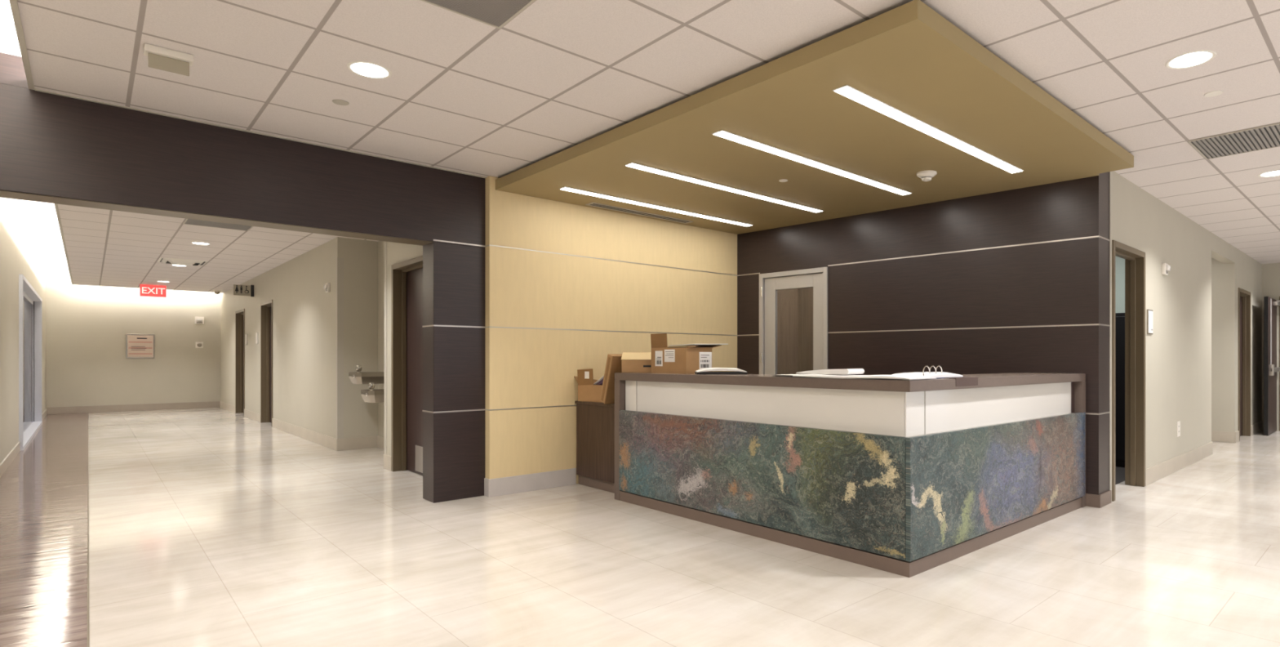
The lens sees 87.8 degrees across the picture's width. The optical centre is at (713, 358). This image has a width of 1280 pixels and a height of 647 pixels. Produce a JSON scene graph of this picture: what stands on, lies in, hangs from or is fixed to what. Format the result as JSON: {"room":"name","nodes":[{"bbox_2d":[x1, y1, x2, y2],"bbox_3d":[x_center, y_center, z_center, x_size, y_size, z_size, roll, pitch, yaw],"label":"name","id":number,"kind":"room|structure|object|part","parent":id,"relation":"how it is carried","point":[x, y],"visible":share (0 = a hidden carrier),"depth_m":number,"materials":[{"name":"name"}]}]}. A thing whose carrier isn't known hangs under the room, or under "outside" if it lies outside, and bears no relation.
{"room":"hospital interior","nodes":[
{"label":"hospital interior","id":0,"kind":"room"},
{"bbox_2d":[0,197,45,462],"bbox_3d":[-5.902,-0.357,5.222,0.120,3.050,23.700,0,0,-43],"label":"wall","id":1,"kind":"structure","parent":0,"point":[19,254],"depth_m":7.62,"materials":[{"name":"beige paint"}]},
{"bbox_2d":[0,408,46,476],"bbox_3d":[-5.820,1.113,5.231,0.012,0.110,23.600,0,0,-43],"label":"baseboard","id":2,"kind":"structure","parent":1,"relation":"attached to","point":[3,467],"depth_m":7.39,"materials":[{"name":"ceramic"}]},
{"bbox_2d":[18,274,42,450],"bbox_3d":[-10.499,0.048,10.097,0.180,2.240,4.800,0,0,-43],"label":"window","id":3,"kind":"structure","parent":1,"relation":"in","point":[30,420],"depth_m":10.68,"materials":[{"name":"grey"}]},
{"bbox_3d":[-10.521,0.051,10.077,0.010,2.145,4.700,0,0,-43],"label":"glass pane","id":4,"kind":"part","parent":3,"relation":"part of","materials":[{"name":"glass"}]},
{"bbox_3d":[-10.531,0.051,10.066,0.050,2.145,4.700,0,0,-43],"label":"frame","id":5,"kind":"part","parent":3,"relation":"part of","materials":[{"name":"grey metal"}]},
{"bbox_2d":[45,268,220,408],"bbox_3d":[-12.622,-0.357,15.122,3.960,3.050,0.120,0,0,-43],"label":"wall","id":6,"kind":"structure","parent":0,"point":[87,326],"depth_m":14.64,"materials":[{"name":"beige paint"}]},
{"bbox_2d":[46,400,219,414],"bbox_3d":[-12.856,1.093,14.810,2.928,0.150,0.012,0,0,-43],"label":"baseboard","id":7,"kind":"structure","parent":6,"relation":"attached to","point":[145,406],"depth_m":14.70,"materials":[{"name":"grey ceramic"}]},
{"bbox_2d":[125,333,154,358],"bbox_3d":[-12.842,-0.277,14.809,0.490,0.550,0.034,0,0,-43],"label":"notice board","id":8,"kind":"object","parent":6,"relation":"attached to","point":[137,345],"visible":1,"depth_m":14.79,"materials":[{"name":"white paper"}]},
{"bbox_2d":[130,337,146,350],"bbox_3d":[-12.845,-0.330,14.783,0.270,0.275,0.002,0,0,-43],"label":"print","id":9,"kind":"object","parent":8,"relation":"attached to","point":[136,343],"depth_m":14.78,"materials":[{"name":"white paper"}]},
{"bbox_2d":[195,315,204,324],"bbox_3d":[-12.068,-0.902,15.526,0.170,0.170,0.055,0,0,-43],"label":"fire alarm strobe","id":10,"kind":"object","parent":6,"relation":"attached to","point":[200,320],"visible":1,"depth_m":15.52,"materials":[{"name":"beige plastic"}]},
{"bbox_2d":[195,342,203,347],"bbox_3d":[-12.070,-0.322,15.528,0.140,0.140,0.050,0,0,-43],"label":"thermostat","id":11,"kind":"object","parent":6,"relation":"attached to","point":[198,344],"visible":1,"depth_m":15.52,"materials":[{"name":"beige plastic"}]},
{"bbox_2d":[0,52,485,502],"bbox_3d":[-3.156,-0.275,4.665,3.105,2.885,0.243,0,0,-43],"label":"wall","id":12,"kind":"structure","parent":0,"point":[55,148],"depth_m":4.68,"materials":[{"name":"brown laminate"}]},
{"bbox_3d":[-3.318,-0.945,4.520,2.670,0.004,0.224,0,0,-43],"label":"soffit trim","id":13,"kind":"part","parent":12,"relation":"part of","materials":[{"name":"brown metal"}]},
{"bbox_2d":[8,0,486,292],"bbox_3d":[-4.662,-1.567,6.547,2.717,0.056,22.320,0,0,-43],"label":"trim","id":14,"kind":"structure","parent":12,"relation":"attached to","point":[14,4],"depth_m":4.11,"materials":[{"name":"metal"}]},
{"bbox_2d":[220,236,355,438],"bbox_3d":[-8.213,-0.339,12.177,0.200,3.013,10.220,0,0,-43],"label":"wall","id":15,"kind":"structure","parent":0,"point":[304,313],"depth_m":9.92,"materials":[{"name":"beige paint"}]},
{"bbox_2d":[235,308,244,413],"bbox_3d":[-9.779,0.078,13.833,0.224,2.180,1.100,0,0,-43],"label":"door","id":16,"kind":"structure","parent":15,"relation":"in","point":[239,314],"depth_m":14.16,"materials":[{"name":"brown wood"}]},
{"bbox_2d":[233,284,253,296],"bbox_3d":[-8.890,-1.292,12.514,0.319,0.220,0.040,0,0,-43],"label":"restroom sign","id":17,"kind":"object","parent":15,"relation":"attached to","point":[238,290],"visible":1,"depth_m":12.50,"materials":[{"name":"beige plastic"}]},
{"bbox_2d":[244,333,247,344],"bbox_3d":[-9.328,-0.382,13.200,0.014,0.220,0.180,0,0,-43],"label":"room sign","id":18,"kind":"object","parent":15,"relation":"attached to","point":[246,335],"visible":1,"depth_m":13.18,"materials":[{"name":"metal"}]},
{"bbox_2d":[255,332,257,343],"bbox_3d":[-8.538,-0.382,12.365,0.014,0.220,0.180,0,0,-43],"label":"room sign","id":19,"kind":"object","parent":15,"relation":"attached to","point":[256,333],"visible":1,"depth_m":12.34,"materials":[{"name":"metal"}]},
{"bbox_2d":[260,299,272,426],"bbox_3d":[-7.838,0.078,11.781,0.224,2.180,1.050,0,0,-43],"label":"door","id":20,"kind":"structure","parent":15,"relation":"in","point":[266,308],"depth_m":12.08,"materials":[{"name":"brown wood"}]},
{"bbox_2d":[219,400,391,470],"bbox_3d":[-7.396,1.093,11.509,0.492,0.150,12.288,0,0,-43],"label":"baseboard","id":21,"kind":"structure","parent":15,"relation":"attached to","point":[347,443],"depth_m":8.75,"materials":[{"name":"ceramic"}]},
{"bbox_2d":[324,282,330,292],"bbox_3d":[-5.069,-0.932,8.667,0.055,0.120,0.120,0,0,-43],"label":"fire alarm strobe","id":22,"kind":"object","parent":15,"relation":"attached to","point":[327,286],"visible":1,"depth_m":8.63,"materials":[{"name":"beige plastic"}]},
{"bbox_2d":[335,240,386,454],"bbox_3d":[-4.118,-0.132,7.750,0.074,2.300,1.980,0,0,-43],"label":"trim","id":23,"kind":"structure","parent":15,"relation":"attached to","point":[339,261],"depth_m":8.41,"materials":[{"name":"metal"}]},
{"bbox_2d":[355,239,384,437],"bbox_3d":[-3.859,-0.339,7.995,0.380,3.013,2.040,0,0,-43],"label":"wall","id":24,"kind":"structure","parent":0,"point":[369,255],"depth_m":8.62,"materials":[{"name":"beige paint"}]},
{"bbox_2d":[348,364,384,388],"bbox_3d":[-4.238,0.268,8.187,0.465,0.400,0.440,0,0,-43],"label":"fountain","id":25,"kind":"object","parent":24,"relation":"attached to","point":[358,377],"visible":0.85,"depth_m":8.03,"materials":[{"name":"silver metal"}]},
{"bbox_2d":[348,371,384,383],"bbox_3d":[-4.232,0.238,8.193,0.449,0.140,0.400,0,0,-43],"label":"basin","id":26,"kind":"object","parent":25,"relation":"in","point":[358,377],"depth_m":8.02,"materials":[{"name":"silver metal"}]},
{"bbox_2d":[360,382,384,402],"bbox_3d":[-3.894,0.468,7.824,0.465,0.400,0.440,0,0,-43],"label":"fountain","id":27,"kind":"object","parent":24,"relation":"attached to","point":[371,395],"visible":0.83,"depth_m":7.62,"materials":[{"name":"silver metal"}]},
{"bbox_2d":[360,388,384,402],"bbox_3d":[-3.888,0.438,7.829,0.449,0.140,0.400,0,0,-43],"label":"basin","id":28,"kind":"object","parent":27,"relation":"in","point":[371,395],"depth_m":7.61,"materials":[{"name":"silver metal"}]},
{"bbox_2d":[386,241,422,455],"bbox_3d":[-2.798,-0.339,6.452,0.200,3.013,1.860,0,0,-43],"label":"wall","id":29,"kind":"structure","parent":0,"point":[397,252],"depth_m":6.92,"materials":[{"name":"beige paint"}]},
{"bbox_2d":[391,255,422,475],"bbox_3d":[-2.908,0.098,6.568,0.224,2.140,1.040,0,0,-43],"label":"door","id":30,"kind":"structure","parent":29,"relation":"in","point":[406,276],"depth_m":6.84,"materials":[{"name":"brown wood"}]},
{"bbox_3d":[-2.823,1.008,6.504,0.002,0.260,0.610,0,0,-43],"label":"kick plate","id":31,"kind":"part","parent":30,"relation":"part of","materials":[{"name":"metal"}]},
{"bbox_2d":[484,175,737,483],"bbox_3d":[-0.892,-0.189,6.739,3.036,2.713,0.302,0,0,-43],"label":"wall","id":32,"kind":"structure","parent":0,"point":[568,286],"depth_m":6.10,"materials":[{"name":"light maple wood laminate"},{"name":"aluminium trim strips"}]},
{"bbox_2d":[484,467,576,497],"bbox_3d":[-1.616,1.093,5.895,0.847,0.150,0.094,0,0,-43],"label":"baseboard","id":33,"kind":"structure","parent":32,"relation":"attached to","point":[542,480],"depth_m":5.83,"materials":[{"name":"grey ceramic"}]},
{"bbox_2d":[0,407,1279,646],"bbox_3d":[0.905,1.196,11.661,18.660,0.064,23.700,0,0,-43],"label":"floor","id":34,"kind":"structure","parent":0,"point":[209,526],"depth_m":3.73,"materials":[{"name":"beige tile"}]},
{"bbox_2d":[86,421,89,646],"bbox_3d":[-5.359,1.167,5.667,0.008,0.001,23.600,0,0,-43],"label":"trim","id":35,"kind":"structure","parent":34,"relation":"in","point":[88,594],"depth_m":3.83,"materials":[{"name":"grey metal"}]},
{"bbox_2d":[574,400,614,493],"bbox_3d":[-0.810,0.780,6.060,0.568,0.775,0.797,0,0,-43],"label":"base cabinet","id":36,"kind":"object","parent":34,"relation":"on","point":[595,420],"visible":0.29,"depth_m":5.91,"materials":[{"name":"brown wood"}]},
{"bbox_2d":[574,400,614,406],"bbox_3d":[-0.810,0.406,6.060,0.568,0.025,0.797,0,0,-43],"label":"countertop","id":37,"kind":"structure","parent":36,"relation":"on","point":[597,403],"depth_m":5.92,"materials":[{"name":"brown wood"}]},
{"bbox_2d":[573,368,602,402],"bbox_3d":[-1.044,0.242,6.114,0.479,0.301,0.274,0,0,39],"label":"cardboard box","id":38,"kind":"object","parent":37,"relation":"on","point":[588,391],"visible":0.59,"depth_m":6.03,"materials":[{"name":"brown cardboard"}]},
{"bbox_2d":[595,378,603,384],"bbox_3d":[-0.974,0.240,6.042,0.182,0.170,0.282,0,0,-43],"label":"parcel","id":39,"kind":"object","parent":38,"relation":"in","point":[601,381],"visible":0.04,"depth_m":5.96,"materials":[{"name":"brown cardboard"}]},
{"bbox_2d":[593,375,604,384],"bbox_3d":[-0.974,0.187,5.978,0.140,0.125,0.252,0,0,-43],"label":"folded paper","id":40,"kind":"object","parent":39,"relation":"on","point":[602,377],"visible":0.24,"depth_m":5.95,"materials":[{"name":"white paper"}]},
{"bbox_2d":[600,353,622,404],"bbox_3d":[-0.807,0.175,5.763,0.307,0.431,0.211,0,0,-43],"label":"cardboard box","id":41,"kind":"object","parent":37,"relation":"on","point":[613,364],"visible":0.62,"depth_m":5.66,"materials":[{"name":"brown cardboard"}]},
{"bbox_2d":[614,372,1085,577],"bbox_3d":[1.063,0.642,5.362,2.571,1.051,2.790,0,0,-43],"label":"reception desk","id":42,"kind":"object","parent":34,"relation":"on","point":[903,477],"visible":1,"depth_m":4.19,"materials":[{"name":"multicoloured"}]},
{"bbox_3d":[-0.613,0.673,5.637,0.502,0.990,0.075,0,0,-42],"label":"leg","id":43,"kind":"part","parent":42,"relation":"part of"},
{"bbox_3d":[-0.674,0.303,5.425,0.010,0.248,0.148,0,0,-43],"label":"glass panel","id":44,"kind":"part","parent":42,"relation":"part of","materials":[{"name":"white"}]},
{"bbox_2d":[621,351,651,372],"bbox_3d":[-0.635,0.032,5.608,0.280,0.170,0.204,0,0,-3],"label":"cardboard box","id":45,"kind":"object","parent":42,"relation":"on","point":[631,362],"visible":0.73,"depth_m":5.51,"materials":[{"name":"brown cardboard"}]},
{"bbox_3d":[-0.635,-0.021,5.603,0.280,0.064,0.195,0,0,-3],"label":"lid","id":46,"kind":"part","parent":45,"relation":"part of","materials":[{"name":"beige cardboard"}]},
{"bbox_2d":[643,364,651,367],"bbox_3d":[-0.547,0.063,5.515,0.075,0.017,0.002,0,0,-3],"label":"print","id":47,"kind":"object","parent":45,"relation":"attached to","point":[644,366],"depth_m":5.51,"materials":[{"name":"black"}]},
{"bbox_2d":[650,333,721,373],"bbox_3d":[-0.216,-0.043,5.446,0.407,0.320,0.460,0,0,-43],"label":"cardboard box","id":48,"kind":"object","parent":42,"relation":"on","point":[664,359],"visible":0.95,"depth_m":5.30,"materials":[{"name":"brown cardboard"}]},
{"bbox_2d":[656,356,661,364],"bbox_3d":[-0.446,0.017,5.404,0.002,0.060,0.067,0,0,-43],"label":"print","id":49,"kind":"object","parent":48,"relation":"attached to","point":[658,358],"depth_m":5.40,"materials":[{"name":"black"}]},
{"bbox_2d":[667,346,705,347],"bbox_3d":[-0.234,-0.085,5.415,0.180,0.025,0.330,0,0,-43],"label":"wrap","id":50,"kind":"object","parent":48,"relation":"in","point":[673,346],"visible":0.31,"depth_m":5.31,"materials":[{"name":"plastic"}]},
{"bbox_2d":[669,343,728,345],"bbox_3d":[-0.121,-0.113,5.418,0.370,0.018,0.320,0,0,-43],"label":"paper sheet","id":51,"kind":"object","parent":48,"relation":"on","point":[686,344],"visible":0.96,"depth_m":5.33,"materials":[{"name":"white paper"}]},
{"bbox_2d":[701,354,709,367],"bbox_3d":[-0.066,0.021,5.297,0.092,0.102,0.002,0,0,-43],"label":"label","id":52,"kind":"object","parent":48,"relation":"attached to","point":[704,357],"depth_m":5.30,"materials":[{"name":"white paper"}]},
{"bbox_2d":[694,367,747,373],"bbox_3d":[0.056,0.092,5.035,0.380,0.049,0.240,0,0,-5],"label":"book","id":53,"kind":"object","parent":42,"relation":"on","point":[704,371],"visible":1,"depth_m":4.93,"materials":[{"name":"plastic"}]},
{"bbox_3d":[0.135,0.751,4.493,0.029,0.657,2.621,0,0,-43],"label":"stone panel","id":54,"kind":"part","parent":42,"relation":"part of","materials":[{"name":"stone"}]},
{"bbox_3d":[0.214,0.303,4.486,0.010,0.248,2.417,0,0,-43],"label":"glass panel","id":55,"kind":"part","parent":42,"relation":"part of","materials":[{"name":"white glass"}]},
{"bbox_2d":[774,374,792,376],"bbox_3d":[0.503,0.111,4.329,0.160,0.010,0.200,0,0,-23],"label":"papers","id":56,"kind":"object","parent":42,"relation":"on","point":[775,375],"visible":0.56,"depth_m":4.29,"materials":[{"name":"white paper"}]},
{"bbox_2d":[777,373,801,375],"bbox_3d":[0.520,0.104,4.318,0.150,0.005,0.190,0,0,-25],"label":"loose sheets","id":57,"kind":"object","parent":56,"relation":"on","point":[777,374],"visible":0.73,"depth_m":4.29,"materials":[{"name":"white paper"}]},
{"bbox_2d":[614,372,1085,391],"bbox_3d":[1.063,0.148,5.366,2.564,0.060,2.783,0,0,-43],"label":"countertop","id":58,"kind":"structure","parent":42,"relation":"on","point":[822,383],"depth_m":4.20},
{"bbox_2d":[792,373,935,379],"bbox_3d":[0.881,0.104,3.937,0.314,0.023,0.805,0,0,-43],"label":"papers","id":59,"kind":"object","parent":42,"relation":"on","point":[825,375],"visible":0.98,"depth_m":3.77,"materials":[{"name":"white paper"}]},
{"bbox_2d":[795,368,864,374],"bbox_3d":[0.729,0.079,4.146,0.377,0.034,0.200,0,0,41],"label":"magazine","id":60,"kind":"object","parent":59,"relation":"on","point":[850,371],"visible":1,"depth_m":4.04,"materials":[{"name":"white paper"}]},
{"bbox_3d":[1.116,0.303,3.663,0.189,0.248,0.010,0,0,-42],"label":"glass panel","id":61,"kind":"part","parent":42,"relation":"part of","materials":[{"name":"white glass"}]},
{"bbox_2d":[892,364,977,386],"bbox_3d":[1.323,0.101,4.018,0.445,0.122,0.375,0,0,-42],"label":"ring binder","id":62,"kind":"object","parent":42,"relation":"on","point":[961,380],"visible":0.84,"depth_m":3.93,"materials":[{"name":"white paper"}]},
{"bbox_3d":[1.981,0.751,4.372,2.539,0.657,0.029,0,0,-42],"label":"stone panel","id":63,"kind":"part","parent":42,"relation":"part of","materials":[{"name":"stone"}]},
{"bbox_3d":[1.996,0.303,4.456,2.161,0.248,0.010,0,0,-42],"label":"glass panel","id":64,"kind":"part","parent":42,"relation":"part of","materials":[{"name":"white glass"}]},
{"bbox_3d":[2.752,0.673,5.393,0.075,0.990,0.502,0,0,-43],"label":"leg","id":65,"kind":"part","parent":42,"relation":"part of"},
{"bbox_2d":[1115,312,1124,466],"bbox_3d":[4.299,0.336,7.528,0.608,1.656,1.170,0,0,-43],"label":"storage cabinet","id":66,"kind":"object","parent":34,"relation":"on","point":[1119,317],"visible":0.02,"depth_m":7.08,"materials":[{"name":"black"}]},
{"bbox_2d":[17,0,1279,292],"bbox_3d":[-0.384,-1.565,10.577,14.423,0.040,22.298,0,0,-43],"label":"ceiling","id":67,"kind":"structure","parent":0,"point":[462,94],"depth_m":3.57,"materials":[{"name":"tile"}]},
{"bbox_2d":[0,0,68,269],"bbox_3d":[-4.855,-1.748,6.764,3.560,0.327,22.900,0,0,-43],"label":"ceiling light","id":68,"kind":"object","parent":67,"relation":"in","point":[40,218],"visible":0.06,"depth_m":8.83,"materials":[{"name":"white paint"}]},
{"bbox_2d":[139,284,166,297],"bbox_3d":[-11.687,-1.418,13.791,0.420,0.252,0.060,0,0,-43],"label":"exit sign","id":69,"kind":"object","parent":67,"relation":"attached to","point":[145,290],"visible":1,"depth_m":13.78,"materials":[{"name":"red plastic"}]},
{"bbox_2d":[143,43,193,75],"bbox_3d":[-2.740,-1.492,3.327,0.190,0.104,0.080,0,0,-43],"label":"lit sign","id":70,"kind":"object","parent":67,"relation":"attached to","point":[159,58],"visible":1,"depth_m":3.31,"materials":[{"name":"beige plastic"}]},
{"bbox_3d":[-2.732,-1.475,3.318,0.160,0.070,0.007,0,0,-43],"label":"panel","id":71,"kind":"part","parent":70,"relation":"part of","materials":[{"name":"beige plastic"}]},
{"bbox_2d":[170,264,187,266],"bbox_3d":[-8.858,-1.543,10.960,0.216,0.004,0.216,0,0,-43],"label":"recessed light","id":72,"kind":"object","parent":67,"relation":"in","point":[171,264],"visible":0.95,"depth_m":10.99,"materials":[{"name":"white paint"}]},
{"bbox_2d":[157,257,207,265],"bbox_3d":[-8.415,-1.521,10.485,0.590,0.051,0.590,0,0,-43],"label":"ceiling vent","id":73,"kind":"object","parent":67,"relation":"in","point":[167,260],"visible":1,"depth_m":10.40,"materials":[{"name":"white metal"}]},
{"bbox_2d":[191,241,210,244],"bbox_3d":[-6.873,-1.543,8.861,0.216,0.004,0.216,0,0,-43],"label":"recessed light","id":74,"kind":"object","parent":67,"relation":"in","point":[194,242],"visible":1,"depth_m":8.86,"materials":[{"name":"white paint"}]},
{"bbox_2d":[213,289,221,293],"bbox_3d":[-11.240,-1.501,14.970,0.140,0.088,0.140,0,0,-43],"label":"dome camera","id":75,"kind":"object","parent":67,"relation":"attached to","point":[216,291],"visible":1,"depth_m":14.93,"materials":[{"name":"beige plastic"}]},
{"bbox_2d":[182,218,253,231],"bbox_3d":[-5.617,-1.540,7.526,0.610,0.008,0.610,0,0,-43],"label":"ceiling vent","id":76,"kind":"object","parent":67,"relation":"in","point":[188,221],"visible":0.57,"depth_m":7.61,"materials":[{"name":"black plastic"}]},
{"bbox_2d":[332,98,349,105],"bbox_3d":[-2.244,-1.542,3.982,0.090,0.006,0.090,0,0,-43],"label":"sprinkler cover","id":77,"kind":"object","parent":67,"relation":"attached to","point":[337,101],"visible":1,"depth_m":3.98,"materials":[{"name":"metal"}]},
{"bbox_2d":[346,61,391,79],"bbox_3d":[-1.842,-1.543,3.541,0.216,0.004,0.216,0,0,-43],"label":"recessed light","id":78,"kind":"object","parent":67,"relation":"in","point":[369,70],"visible":1,"depth_m":3.53,"materials":[{"name":"white paint"}]},
{"bbox_2d":[420,0,535,29],"bbox_3d":[-1.007,-1.540,2.651,0.610,0.008,0.610,0,0,-43],"label":"ceiling vent","id":79,"kind":"object","parent":67,"relation":"in","point":[495,13],"visible":1,"depth_m":2.90,"materials":[{"name":"grey metal"}]},
{"bbox_2d":[495,0,1133,234],"bbox_3d":[0.671,-1.486,5.310,3.242,0.118,3.924,0,0,-43],"label":"ceiling panel","id":80,"kind":"object","parent":67,"relation":"attached to","point":[846,91],"depth_m":4.39,"materials":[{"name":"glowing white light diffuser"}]},
{"bbox_2d":[585,202,693,223],"bbox_3d":[-0.699,-1.432,6.531,1.240,0.006,0.120,0,0,-43],"label":"diffuser","id":81,"kind":"object","parent":80,"relation":"attached to","point":[593,204],"visible":1,"depth_m":6.49,"materials":[{"name":"metal"}]},
{"bbox_3d":[-0.437,-1.431,6.331,2.295,0.008,0.096,0,0,-43],"label":"linear light","id":82,"kind":"part","parent":80,"relation":"part of","materials":[{"name":"white plastic"}]},
{"bbox_3d":[0.205,-1.431,5.652,2.295,0.008,0.096,0,0,-43],"label":"linear light","id":83,"kind":"part","parent":80,"relation":"part of","materials":[{"name":"white plastic"}]},
{"bbox_2d":[778,178,787,182],"bbox_3d":[0.564,-1.431,5.323,0.070,0.006,0.070,0,0,-43],"label":"sprinkler cover","id":84,"kind":"object","parent":80,"relation":"attached to","point":[782,180],"visible":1,"depth_m":5.32,"materials":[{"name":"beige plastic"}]},
{"bbox_3d":[0.855,-1.431,4.965,2.295,0.008,0.096,0,0,-43],"label":"linear light","id":85,"kind":"part","parent":80,"relation":"part of","materials":[{"name":"white plastic"}]},
{"bbox_3d":[0.671,-1.490,5.310,3.242,0.110,3.924,0,0,-43],"label":"canopy","id":86,"kind":"part","parent":80,"relation":"part of","materials":[{"name":"beige paint"}]},
{"bbox_2d":[916,169,937,181],"bbox_3d":[1.649,-1.403,5.111,0.150,0.064,0.150,0,0,-43],"label":"smoke detector","id":87,"kind":"object","parent":80,"relation":"attached to","point":[926,175],"visible":1,"depth_m":5.07,"materials":[{"name":"beige plastic"}]},
{"bbox_2d":[1164,49,1216,69],"bbox_3d":[2.466,-1.543,3.417,0.216,0.004,0.216,0,0,-43],"label":"recessed light","id":88,"kind":"object","parent":67,"relation":"in","point":[1184,60],"visible":1,"depth_m":3.41,"materials":[{"name":"white paint"}]},
{"bbox_2d":[1204,89,1222,97],"bbox_3d":[2.914,-1.542,3.851,0.090,0.006,0.090,0,0,-43],"label":"sprinkler cover","id":89,"kind":"object","parent":67,"relation":"attached to","point":[1213,93],"visible":1,"depth_m":3.84,"materials":[{"name":"white paint"}]},
{"bbox_2d":[1187,122,1279,159],"bbox_3d":[3.796,-1.540,4.675,0.610,0.008,0.610,0,0,-43],"label":"ceiling vent","id":90,"kind":"object","parent":67,"relation":"in","point":[1267,136],"visible":1,"depth_m":4.70,"materials":[{"name":"grey metal"}]},
{"bbox_2d":[1257,169,1279,177],"bbox_3d":[4.683,-1.543,5.513,0.216,0.004,0.216,0,0,-43],"label":"recessed light","id":91,"kind":"object","parent":67,"relation":"in","point":[1273,173],"visible":1,"depth_m":5.54,"materials":[{"name":"white paint"}]},
{"bbox_2d":[694,371,747,373],"bbox_3d":[0.056,0.108,5.035,0.380,0.016,0.240,0,0,-5],"label":"tray","id":92,"kind":"object","parent":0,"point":[696,372],"depth_m":4.92,"materials":[{"name":"black plastic"}]},
{"bbox_2d":[737,171,1110,494],"bbox_3d":[1.746,-0.189,6.515,3.729,2.713,0.286,0,0,42],"label":"wall","id":93,"kind":"structure","parent":0,"point":[1017,280],"depth_m":5.85,"materials":[{"name":"brown laminate"}]},
{"bbox_2d":[759,266,827,374],"bbox_3d":[0.882,0.111,7.154,0.886,2.115,0.157,0,0,42],"label":"door","id":94,"kind":"structure","parent":93,"relation":"in","point":[816,278],"depth_m":7.18,"materials":[{"name":"wood aluminium"},{"name":"brown wood"}]},
{"bbox_2d":[777,287,813,373],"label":"door","id":95,"kind":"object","parent":94,"relation":"attached to","point":[794,306],"visible":0.07,"depth_m":8.71,"materials":[{"name":"brown wood"}]},
{"bbox_2d":[1085,489,1111,507],"bbox_3d":[1.676,1.118,6.384,3.710,0.100,0.280,0,0,38],"label":"baseboard","id":96,"kind":"structure","parent":93,"relation":"attached to","point":[1100,500],"depth_m":5.22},
{"bbox_2d":[1115,255,1124,312],"bbox_3d":[2.676,-0.189,7.795,3.600,2.713,3.870,0,0,-43],"label":"wall","id":97,"kind":"structure","parent":0,"point":[1119,262],"depth_m":7.94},
{"bbox_2d":[1145,420,1262,485],"bbox_3d":[5.712,1.093,9.234,6.910,0.150,2.212,0,0,-43],"label":"baseboard","id":98,"kind":"structure","parent":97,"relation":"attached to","point":[1153,473],"depth_m":7.29,"materials":[{"name":"ceramic"}]},
{"bbox_2d":[1111,170,1262,489],"bbox_3d":[6.058,-0.189,8.145,7.905,2.713,0.130,0,0,-43],"label":"wall","id":99,"kind":"structure","parent":0,"point":[1178,351],"depth_m":7.08,"materials":[{"name":"beige paint"}]},
{"bbox_2d":[1109,171,1111,489],"bbox_3d":[3.227,-0.189,5.373,0.017,2.713,0.006,0,0,-43],"label":"trim","id":100,"kind":"structure","parent":99,"relation":"attached to","point":[1109,171],"depth_m":5.37,"materials":[{"name":"metal"}]},
{"bbox_2d":[1111,240,1145,501],"bbox_3d":[3.566,0.098,5.788,0.945,2.140,0.154,0,0,-43],"label":"door","id":101,"kind":"structure","parent":99,"relation":"in","point":[1135,259],"depth_m":6.06,"materials":[{"name":"brown wood"}]},
{"bbox_2d":[1146,309,1152,334],"bbox_3d":[4.079,-0.342,6.173,0.170,0.230,0.015,0,0,-43],"label":"room sign","id":102,"kind":"object","parent":99,"relation":"attached to","point":[1149,312],"visible":1,"depth_m":6.14,"materials":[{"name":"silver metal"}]},
{"bbox_2d":[1161,262,1170,275],"bbox_3d":[4.467,-0.882,6.512,0.120,0.110,0.055,0,0,-43],"label":"fire alarm strobe","id":103,"kind":"object","parent":99,"relation":"attached to","point":[1166,267],"visible":1,"depth_m":6.48,"materials":[{"name":"beige plastic"}]},
{"bbox_2d":[1177,420,1180,436],"bbox_3d":[4.893,0.738,6.949,0.120,0.160,0.007,0,0,-43],"label":"wall outlet","id":104,"kind":"object","parent":99,"relation":"attached to","point":[1178,422],"visible":1,"depth_m":6.93,"materials":[{"name":"beige plastic"}]},
{"bbox_2d":[1238,287,1250,440],"bbox_3d":[7.727,0.083,9.723,0.990,2.170,0.154,0,0,-43],"label":"door","id":105,"kind":"structure","parent":99,"relation":"in","point":[1244,296],"depth_m":10.00,"materials":[{"name":"brown wood"}]},
{"bbox_2d":[1211,257,1222,431],"bbox_3d":[5.798,-0.189,9.551,1.790,2.713,2.270,0,0,-43],"label":"wall","id":106,"kind":"structure","parent":0,"point":[1216,266],"depth_m":9.31,"materials":[{"name":"beige paint"}]},
{"bbox_2d":[1262,262,1279,431],"bbox_3d":[10.915,-0.189,8.870,0.150,2.713,5.890,0,0,-43],"label":"wall","id":107,"kind":"structure","parent":0,"point":[1270,272],"depth_m":10.71,"materials":[{"name":"beige paint"}]},
{"bbox_3d":[11.896,-0.189,10.562,3.600,2.713,7.000,0,0,-43],"label":"doors","id":108,"kind":"structure","parent":0,"visible":0},
{"bbox_2d":[1263,296,1279,435],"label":"door","id":109,"kind":"structure","parent":108,"relation":"attached to","point":[1270,369],"depth_m":10.07,"materials":[{"name":"brown metal"}]},
{"bbox_3d":[8.479,-0.397,10.056,0.024,1.030,0.024,0,0,-43],"label":"rod","id":110,"kind":"part","parent":109,"relation":"part of","materials":[{"name":"metal"}]}
]}

